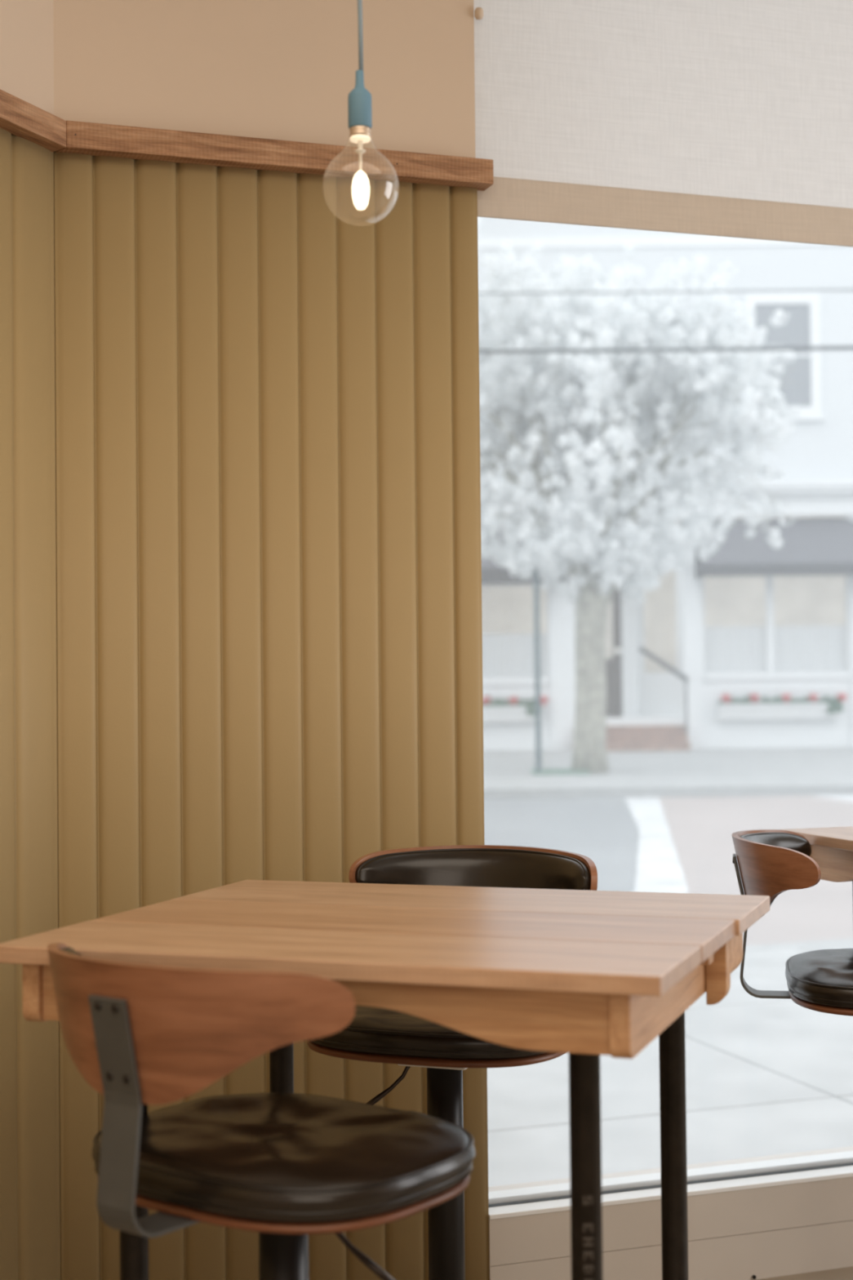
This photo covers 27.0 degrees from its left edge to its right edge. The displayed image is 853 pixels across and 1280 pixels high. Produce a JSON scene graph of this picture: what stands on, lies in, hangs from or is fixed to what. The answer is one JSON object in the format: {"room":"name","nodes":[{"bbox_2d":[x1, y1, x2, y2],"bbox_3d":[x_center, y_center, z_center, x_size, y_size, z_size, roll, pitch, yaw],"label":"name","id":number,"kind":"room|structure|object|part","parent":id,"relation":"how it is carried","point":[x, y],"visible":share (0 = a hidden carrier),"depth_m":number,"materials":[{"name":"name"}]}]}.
{"room":"cafe","nodes":[
{"label":"cafe","id":0,"kind":"room"},
{"bbox_2d":[0,0,53,115],"bbox_3d":[-1.790,-1.344,0.585,0.025,0.850,5.630,-1,-1,24],"label":"wall","id":1,"kind":"structure","parent":0,"point":[26,26],"depth_m":3.06,"materials":[{"name":"beige paint"}]},
{"bbox_2d":[0,88,66,151],"bbox_3d":[-1.322,-0.904,1.557,0.041,0.047,3.400,-1,-1,24],"label":"trim","id":2,"kind":"structure","parent":1,"relation":"attached to","point":[20,117],"depth_m":3.01,"materials":[{"name":"brown wood"}]},
{"bbox_2d":[53,0,475,157],"bbox_3d":[-0.302,-1.304,3.268,0.820,0.850,0.024,0,-1,-19],"label":"wall","id":3,"kind":"structure","parent":0,"point":[273,69],"depth_m":3.26,"materials":[{"name":"beige paint"}]},
{"bbox_2d":[55,120,493,191],"bbox_3d":[-0.270,-0.881,3.260,0.812,0.047,0.084,0,-1,-19],"label":"trim","id":4,"kind":"structure","parent":3,"relation":"attached to","point":[91,139],"depth_m":3.21,"materials":[{"name":"brown wood"}]},
{"bbox_2d":[488,1146,852,1279],"bbox_3d":[2.026,1.174,4.107,4.107,0.180,0.200,0,-1,-19],"label":"wall","id":5,"kind":"structure","parent":0,"point":[806,1227],"depth_m":3.50,"materials":[{"name":"beige paint"}]},
{"bbox_2d":[488,1151,852,1219],"bbox_3d":[2.023,-0.321,4.099,4.108,2.830,0.122,0,-1,-19],"label":"window frame","id":6,"kind":"structure","parent":5,"relation":"attached to","point":[528,1201],"depth_m":3.52,"materials":[{"name":"white paint"}]},
{"bbox_2d":[473,0,852,247],"bbox_3d":[1.098,-1.241,3.764,2.150,0.856,0.069,0,-1,-19],"label":"roller blind","id":7,"kind":"object","parent":6,"relation":"attached to","point":[732,118],"visible":0.95,"depth_m":3.54,"materials":[{"name":"fabric"}]},
{"bbox_2d":[756,1266,852,1279],"bbox_3d":[2.259,1.295,3.295,6.400,0.100,1.520,0,-1,-19],"label":"floor","id":8,"kind":"structure","parent":0,"point":[842,1273],"depth_m":3.54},
{"bbox_2d":[731,829,852,1016],"bbox_3d":[0.765,0.798,3.082,0.461,0.917,0.431,-1,-1,10],"label":"stool","id":9,"kind":"object","parent":8,"relation":"on","point":[771,863],"visible":0.91,"depth_m":2.99,"materials":[{"name":"brown leather"}]},
{"bbox_3d":[0.609,0.413,3.115,0.144,0.144,0.423,-1,-1,10],"label":"backrest","id":10,"kind":"part","parent":9,"relation":"part of","materials":[{"name":"brown wood"}]},
{"bbox_2d":[785,948,852,1008],"bbox_3d":[0.799,0.579,3.079,0.348,0.054,0.418,-1,-1,10],"label":"cushion","id":11,"kind":"object","parent":9,"relation":"on","point":[820,979],"depth_m":2.98,"materials":[{"name":"brown leather"}]},
{"bbox_2d":[780,826,852,886],"bbox_3d":[1.131,0.804,3.152,0.675,0.900,0.778,0,-1,-19],"label":"cafe table","id":12,"kind":"object","parent":8,"relation":"on","point":[832,847],"visible":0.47,"depth_m":3.30,"materials":[{"name":"brown wood"}]},
{"bbox_3d":[0.981,-1.841,0.935,11.000,0.100,8.994,-1,-1,0],"label":"ceiling","id":13,"kind":"structure","parent":0,"visible":0},
{"bbox_2d":[322,0,399,226],"bbox_3d":[-0.088,-1.135,2.224,0.095,1.237,0.095,-1,-1,0],"label":"pendant lamp","id":14,"kind":"object","parent":13,"relation":"hanging from","point":[359,99],"visible":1,"depth_m":2.21,"materials":[{"name":"blue"}]},
{"bbox_3d":[-0.082,-0.603,2.213,0.014,0.038,0.014,-1,-1,0],"label":"glass stem","id":15,"kind":"part","parent":14,"relation":"part of","materials":[{"name":"clear glass"}]},
{"bbox_3d":[-0.089,-1.228,2.226,0.011,1.050,0.005,-1,-1,0],"label":"cord","id":16,"kind":"part","parent":14,"relation":"part of","materials":[{"name":"fabric"}]},
{"bbox_3d":[-0.082,-0.570,2.212,0.095,0.108,0.095,-1,-1,0],"label":"glass bulb","id":17,"kind":"part","parent":14,"relation":"part of","materials":[{"name":"clear glass"}]},
{"bbox_3d":[1.013,1.233,-0.326,11.000,0.100,6.600,-1,-1,0],"label":"floor","id":18,"kind":"structure","parent":0,"visible":0},
{"bbox_2d":[47,942,475,1279],"bbox_3d":[-0.180,0.784,1.954,0.431,0.917,0.461,-2,-2,37],"label":"stool","id":19,"kind":"object","parent":18,"relation":"on","point":[286,1168],"visible":1,"depth_m":1.81,"materials":[{"name":"black leather"}]},
{"bbox_3d":[-0.279,0.396,1.841,0.423,0.144,0.144,-2,-2,37],"label":"backrest","id":20,"kind":"part","parent":19,"relation":"part of","materials":[{"name":"brown wood"}]},
{"bbox_2d":[91,1092,475,1222],"bbox_3d":[-0.161,0.566,1.989,0.418,0.054,0.348,-2,-2,37],"label":"cushion","id":21,"kind":"object","parent":19,"relation":"on","point":[265,1157],"depth_m":1.88,"materials":[{"name":"brown leather"}]},
{"bbox_3d":[-0.082,0.663,1.950,0.113,0.085,0.009,-1,-1,25],"label":"lever","id":22,"kind":"part","parent":19,"relation":"part of","materials":[{"name":"grey metal"}]},
{"bbox_2d":[0,880,769,1279],"bbox_3d":[-0.011,0.796,2.202,0.778,0.900,0.675,-1,-1,19],"label":"cafe table","id":23,"kind":"object","parent":18,"relation":"on","point":[585,975],"visible":0.88,"depth_m":2.03,"materials":[{"name":"brown wood"}]},
{"bbox_3d":[-0.358,0.408,2.306,0.022,0.072,0.572,-1,-1,19],"label":"cross rail","id":24,"kind":"part","parent":23,"relation":"part of","materials":[{"name":"brown wood"}]},
{"bbox_3d":[-0.339,0.807,2.066,0.080,0.880,0.080,-1,-1,19],"label":"leg","id":25,"kind":"part","parent":23,"relation":"part of","materials":[{"name":"black metal"}]},
{"bbox_3d":[-0.199,0.814,2.461,0.080,0.880,0.080,-1,-1,19],"label":"leg","id":26,"kind":"part","parent":23,"relation":"part of","materials":[{"name":"black metal"}]},
{"bbox_3d":[0.172,0.798,1.885,0.080,0.880,0.080,-1,-1,19],"label":"leg","id":27,"kind":"part","parent":23,"relation":"part of","materials":[{"name":"black metal"}]},
{"bbox_3d":[0.292,0.396,2.076,0.022,0.072,0.572,-1,-1,19],"label":"cross rail","id":28,"kind":"part","parent":23,"relation":"part of","materials":[{"name":"brown wood"}]},
{"bbox_3d":[0.319,0.804,2.278,0.080,0.880,0.080,-1,-1,19],"label":"leg","id":29,"kind":"part","parent":23,"relation":"part of","materials":[{"name":"black metal"}]},
{"bbox_2d":[306,844,597,1279],"bbox_3d":[0.044,0.799,2.758,0.431,0.917,0.461,-1,-1,21],"label":"stool","id":30,"kind":"object","parent":18,"relation":"on","point":[374,1034],"visible":0.56,"depth_m":2.70,"materials":[{"name":"brown leather"}]},
{"bbox_3d":[-0.055,0.678,2.704,0.113,0.085,0.009,0,-1,-15],"label":"lever","id":31,"kind":"part","parent":30,"relation":"part of","materials":[{"name":"grey metal"}]},
{"bbox_2d":[309,1004,551,1059],"bbox_3d":[0.027,0.580,2.728,0.418,0.054,0.348,-1,-1,21],"label":"cushion","id":32,"kind":"object","parent":30,"relation":"on","point":[373,1033],"depth_m":2.58,"materials":[{"name":"brown leather"}]},
{"bbox_3d":[0.028,0.632,2.727,0.110,0.025,0.120,-1,-1,21],"label":"mounting plate","id":33,"kind":"part","parent":30,"relation":"part of","materials":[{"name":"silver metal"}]},
{"bbox_3d":[0.094,0.415,2.910,0.423,0.144,0.144,-1,-1,21],"label":"backrest","id":34,"kind":"part","parent":30,"relation":"part of","materials":[{"name":"black leather"}]},
{"label":"outside","id":35,"kind":"structure","parent":0,"visible":0},
{"bbox_2d":[479,345,852,353],"bbox_3d":[2.965,-3.385,20.274,34.001,0.198,0.042,-1,-1,0],"label":"overhead cable","id":36,"kind":"object","parent":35,"point":[784,348],"visible":0.42,"depth_m":20.25,"materials":[{"name":"grey plastic"}]},
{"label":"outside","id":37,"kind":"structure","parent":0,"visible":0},
{"bbox_2d":[478,288,852,294],"bbox_3d":[2.957,-4.142,20.690,34.000,0.200,0.017,-1,-1,0],"label":"overhead cable","id":38,"kind":"object","parent":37,"point":[815,290],"visible":0.45,"depth_m":20.68,"materials":[{"name":"grey plastic"}]},
{"bbox_3d":[-0.398,-0.176,3.374,0.941,3.100,0.292,0,-1,-19],"label":"wall","id":39,"kind":"structure","parent":0,"visible":0},
{"bbox_2d":[53,151,489,1279],"bbox_3d":[-0.271,0.203,3.240,0.795,2.135,0.028,0,-1,-19],"label":"wall panel","id":40,"kind":"object","parent":39,"relation":"attached to","point":[269,618],"visible":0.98,"depth_m":3.23,"materials":[{"name":"yellow wood"}]},
{"bbox_3d":[-1.920,-0.217,0.607,0.272,3.100,5.600,-1,-1,24],"label":"wall","id":41,"kind":"structure","parent":0,"visible":0},
{"bbox_2d":[0,127,60,1279],"bbox_3d":[-1.283,0.181,1.667,0.030,2.135,3.136,-1,-1,24],"label":"wall panel","id":42,"kind":"object","parent":41,"relation":"attached to","point":[30,1205],"visible":1,"depth_m":3.02,"materials":[{"name":"yellow wood"}]},
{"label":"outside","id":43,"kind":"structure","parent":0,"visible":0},
{"bbox_2d":[483,746,852,786],"bbox_3d":[7.521,1.996,28.838,75.000,0.250,14.250,-1,-1,0],"label":"sidewalk","id":44,"kind":"structure","parent":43,"point":[820,765],"depth_m":25.73,"materials":[{"name":"concrete"}]},
{"bbox_2d":[533,563,542,773],"bbox_3d":[1.524,0.401,24.397,0.080,2.920,0.080,-1,-1,0],"label":"post","id":45,"kind":"object","parent":44,"relation":"on","point":[536,577],"visible":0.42,"depth_m":24.36,"materials":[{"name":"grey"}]},
{"bbox_2d":[531,767,590,775],"bbox_3d":[1.842,1.807,24.567,0.793,0.070,0.835,-1,-1,0],"label":"grass tuft","id":46,"kind":"object","parent":44,"relation":"on","point":[548,771],"visible":0.93,"depth_m":24.34,"materials":[{"name":"plant"}]},
{"bbox_2d":[477,217,801,773],"bbox_3d":[2.214,-1.909,24.824,6.105,7.544,6.468,-1,-1,16],"label":"blossom tree","id":47,"kind":"object","parent":44,"relation":"on","point":[520,393],"visible":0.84,"depth_m":23.86,"materials":[{"name":"grey plant"}]},
{"bbox_2d":[477,217,852,751],"bbox_3d":[4.956,-4.252,32.919,26.400,12.532,2.750,-1,-1,0],"label":"building","id":48,"kind":"structure","parent":44,"relation":"on","point":[760,618],"depth_m":32.39,"materials":[{"name":"white paint"}]},
{"bbox_2d":[482,633,546,677],"bbox_3d":[0.882,0.291,32.441,2.636,0.800,0.073,-1,-1,0],"label":"curtain","id":49,"kind":"object","parent":48,"relation":"hanging from","point":[504,655],"depth_m":32.44,"materials":[{"name":"white fabric"}]},
{"bbox_2d":[483,694,548,722],"bbox_3d":[1.073,1.237,32.107,2.263,0.494,0.288,-1,-1,0],"label":"flower box","id":50,"kind":"object","parent":48,"relation":"attached to","point":[501,710],"visible":0.56,"depth_m":32.06,"materials":[{"name":"white wood"}]},
{"bbox_3d":[1.084,1.104,32.071,0.200,0.171,0.186,-2,-2,39],"label":"flower","id":51,"kind":"part","parent":50,"relation":"part of","materials":[{"name":"red plant"}]},
{"bbox_3d":[1.573,1.099,32.082,0.178,0.172,0.161,0,-1,-17],"label":"flower","id":52,"kind":"part","parent":50,"relation":"part of","materials":[{"name":"red plant"}]},
{"bbox_3d":[2.104,1.093,32.073,0.199,0.192,0.177,-1,-1,0],"label":"flower","id":53,"kind":"part","parent":50,"relation":"part of","materials":[{"name":"red plant"}]},
{"bbox_3d":[0.803,1.396,32.413,2.972,1.305,0.330,-1,-1,0],"label":"panel","id":54,"kind":"part","parent":48,"relation":"part of","materials":[{"name":"white paint"}]},
{"bbox_3d":[2.078,-5.138,32.387,1.008,1.886,0.008,-1,-1,0],"label":"pane","id":55,"kind":"part","parent":48,"relation":"part of","materials":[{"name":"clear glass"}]},
{"bbox_3d":[3.258,0.171,33.473,0.879,2.558,0.060,-1,-1,0],"label":"entrance door","id":56,"kind":"part","parent":48,"relation":"part of","materials":[{"name":"grey"}]},
{"bbox_3d":[3.594,0.205,33.402,0.140,0.140,0.140,-1,-1,0],"label":"door knob","id":57,"kind":"part","parent":48,"relation":"part of","materials":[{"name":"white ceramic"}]},
{"bbox_2d":[637,531,684,717],"bbox_3d":[4.330,-0.233,32.916,0.049,3.527,1.405,0,-1,-33],"label":"door","id":58,"kind":"structure","parent":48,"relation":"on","point":[660,695],"depth_m":32.74,"materials":[{"name":"white paint"}]},
{"bbox_2d":[639,646,688,733],"bbox_3d":[4.287,0.926,32.062,0.997,1.640,0.090,-1,-1,35],"label":"handrail","id":59,"kind":"object","parent":48,"relation":"attached to","point":[642,649],"visible":1,"depth_m":31.92,"materials":[{"name":"grey metal"}]},
{"bbox_3d":[4.974,-2.542,32.199,26.000,0.607,0.520,-1,-1,0],"label":"cornice","id":60,"kind":"part","parent":48,"relation":"part of","materials":[{"name":"white paint"}]},
{"bbox_2d":[704,625,845,672],"bbox_3d":[6.352,0.164,32.442,2.597,0.837,0.073,-1,-1,0],"label":"curtain","id":61,"kind":"object","parent":48,"relation":"hanging from","point":[806,648],"depth_m":32.44,"materials":[{"name":"white fabric"}]},
{"bbox_3d":[6.358,1.312,32.413,2.713,1.357,0.330,-1,-1,0],"label":"panel","id":62,"kind":"part","parent":48,"relation":"part of","materials":[{"name":"white paint"}]},
{"bbox_2d":[716,692,848,719],"bbox_3d":[6.432,1.189,32.106,2.345,0.477,0.289,-1,-1,0],"label":"flower box","id":63,"kind":"object","parent":48,"relation":"attached to","point":[807,708],"visible":1,"depth_m":32.06,"materials":[{"name":"white wood"}]},
{"bbox_3d":[5.405,1.057,32.077,0.193,0.186,0.178,-1,-1,0],"label":"flower","id":64,"kind":"part","parent":63,"relation":"part of","materials":[{"name":"red plant"}]},
{"bbox_3d":[5.923,1.056,32.083,0.166,0.201,0.206,-1,-1,28],"label":"flower","id":65,"kind":"part","parent":63,"relation":"part of","materials":[{"name":"red plant"}]},
{"bbox_3d":[6.502,1.050,32.081,0.184,0.171,0.187,-1,-1,0],"label":"flower","id":66,"kind":"part","parent":63,"relation":"part of","materials":[{"name":"red plant"}]},
{"bbox_3d":[6.978,1.036,32.081,0.166,0.181,0.168,0,-2,-39],"label":"flower","id":67,"kind":"part","parent":63,"relation":"part of","materials":[{"name":"red plant"}]},
{"bbox_3d":[7.503,1.048,32.077,0.197,0.189,0.177,0,-1,-20],"label":"flower","id":68,"kind":"part","parent":63,"relation":"part of","materials":[{"name":"red plant"}]},
{"bbox_3d":[6.496,-5.184,32.387,1.008,1.886,0.008,-1,-1,0],"label":"pane","id":69,"kind":"part","parent":48,"relation":"part of","materials":[{"name":"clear glass"}]},
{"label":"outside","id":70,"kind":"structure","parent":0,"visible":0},
{"bbox_2d":[484,794,852,891],"bbox_3d":[7.518,1.711,12.215,75.000,0.130,18.500,-1,-1,0],"label":"road","id":71,"kind":"structure","parent":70,"point":[605,830],"depth_m":17.06,"materials":[{"name":"grey asphalt"}]},
{"bbox_2d":[624,797,688,893],"bbox_3d":[1.912,1.764,15.358,0.545,0.004,11.740,-1,-1,7],"label":"road marking","id":72,"kind":"object","parent":71,"relation":"on","point":[659,869],"visible":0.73,"depth_m":14.54,"materials":[{"name":"paint"}]},
{"bbox_2d":[653,795,852,945],"bbox_3d":[15.743,1.623,15.416,28.550,0.004,11.700,-1,-1,0],"label":"paving","id":73,"kind":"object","parent":71,"relation":"on","point":[701,828],"visible":0.57,"depth_m":14.67,"materials":[{"name":"grey concrete"}]},
{"bbox_2d":[812,795,852,801],"bbox_3d":[6.545,1.823,20.565,3.950,0.004,1.200,-1,-1,0],"label":"road marking","id":74,"kind":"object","parent":73,"relation":"on","point":[843,797],"visible":1,"depth_m":20.86,"materials":[{"name":"paint"}]},
{"bbox_2d":[745,938,852,951],"bbox_3d":[0.379,1.585,8.334,24.000,0.130,0.161,0,-1,-19],"label":"curb","id":75,"kind":"object","parent":71,"relation":"on","point":[843,941],"depth_m":8.84,"materials":[{"name":"concrete"}]},
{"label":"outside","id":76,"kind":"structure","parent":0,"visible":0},
{"bbox_3d":[1.102,1.535,6.257,24.000,0.108,4.235,0,-1,-19],"label":"bed","id":77,"kind":"object","parent":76,"visible":0},
{"bbox_2d":[487,943,852,1186],"bbox_3d":[1.101,1.499,6.258,23.988,0.060,4.223,0,-1,-19],"label":"sidewalk","id":78,"kind":"structure","parent":77,"relation":"on","point":[765,1077],"depth_m":5.72,"materials":[{"name":"concrete"}]},
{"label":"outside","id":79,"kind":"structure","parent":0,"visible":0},
{"bbox_2d":[484,782,852,798],"bbox_3d":[7.520,1.845,21.590,75.000,0.250,0.250,-1,-1,0],"label":"curb","id":80,"kind":"object","parent":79,"point":[841,788],"depth_m":21.46,"materials":[{"name":"concrete"}]}
]}

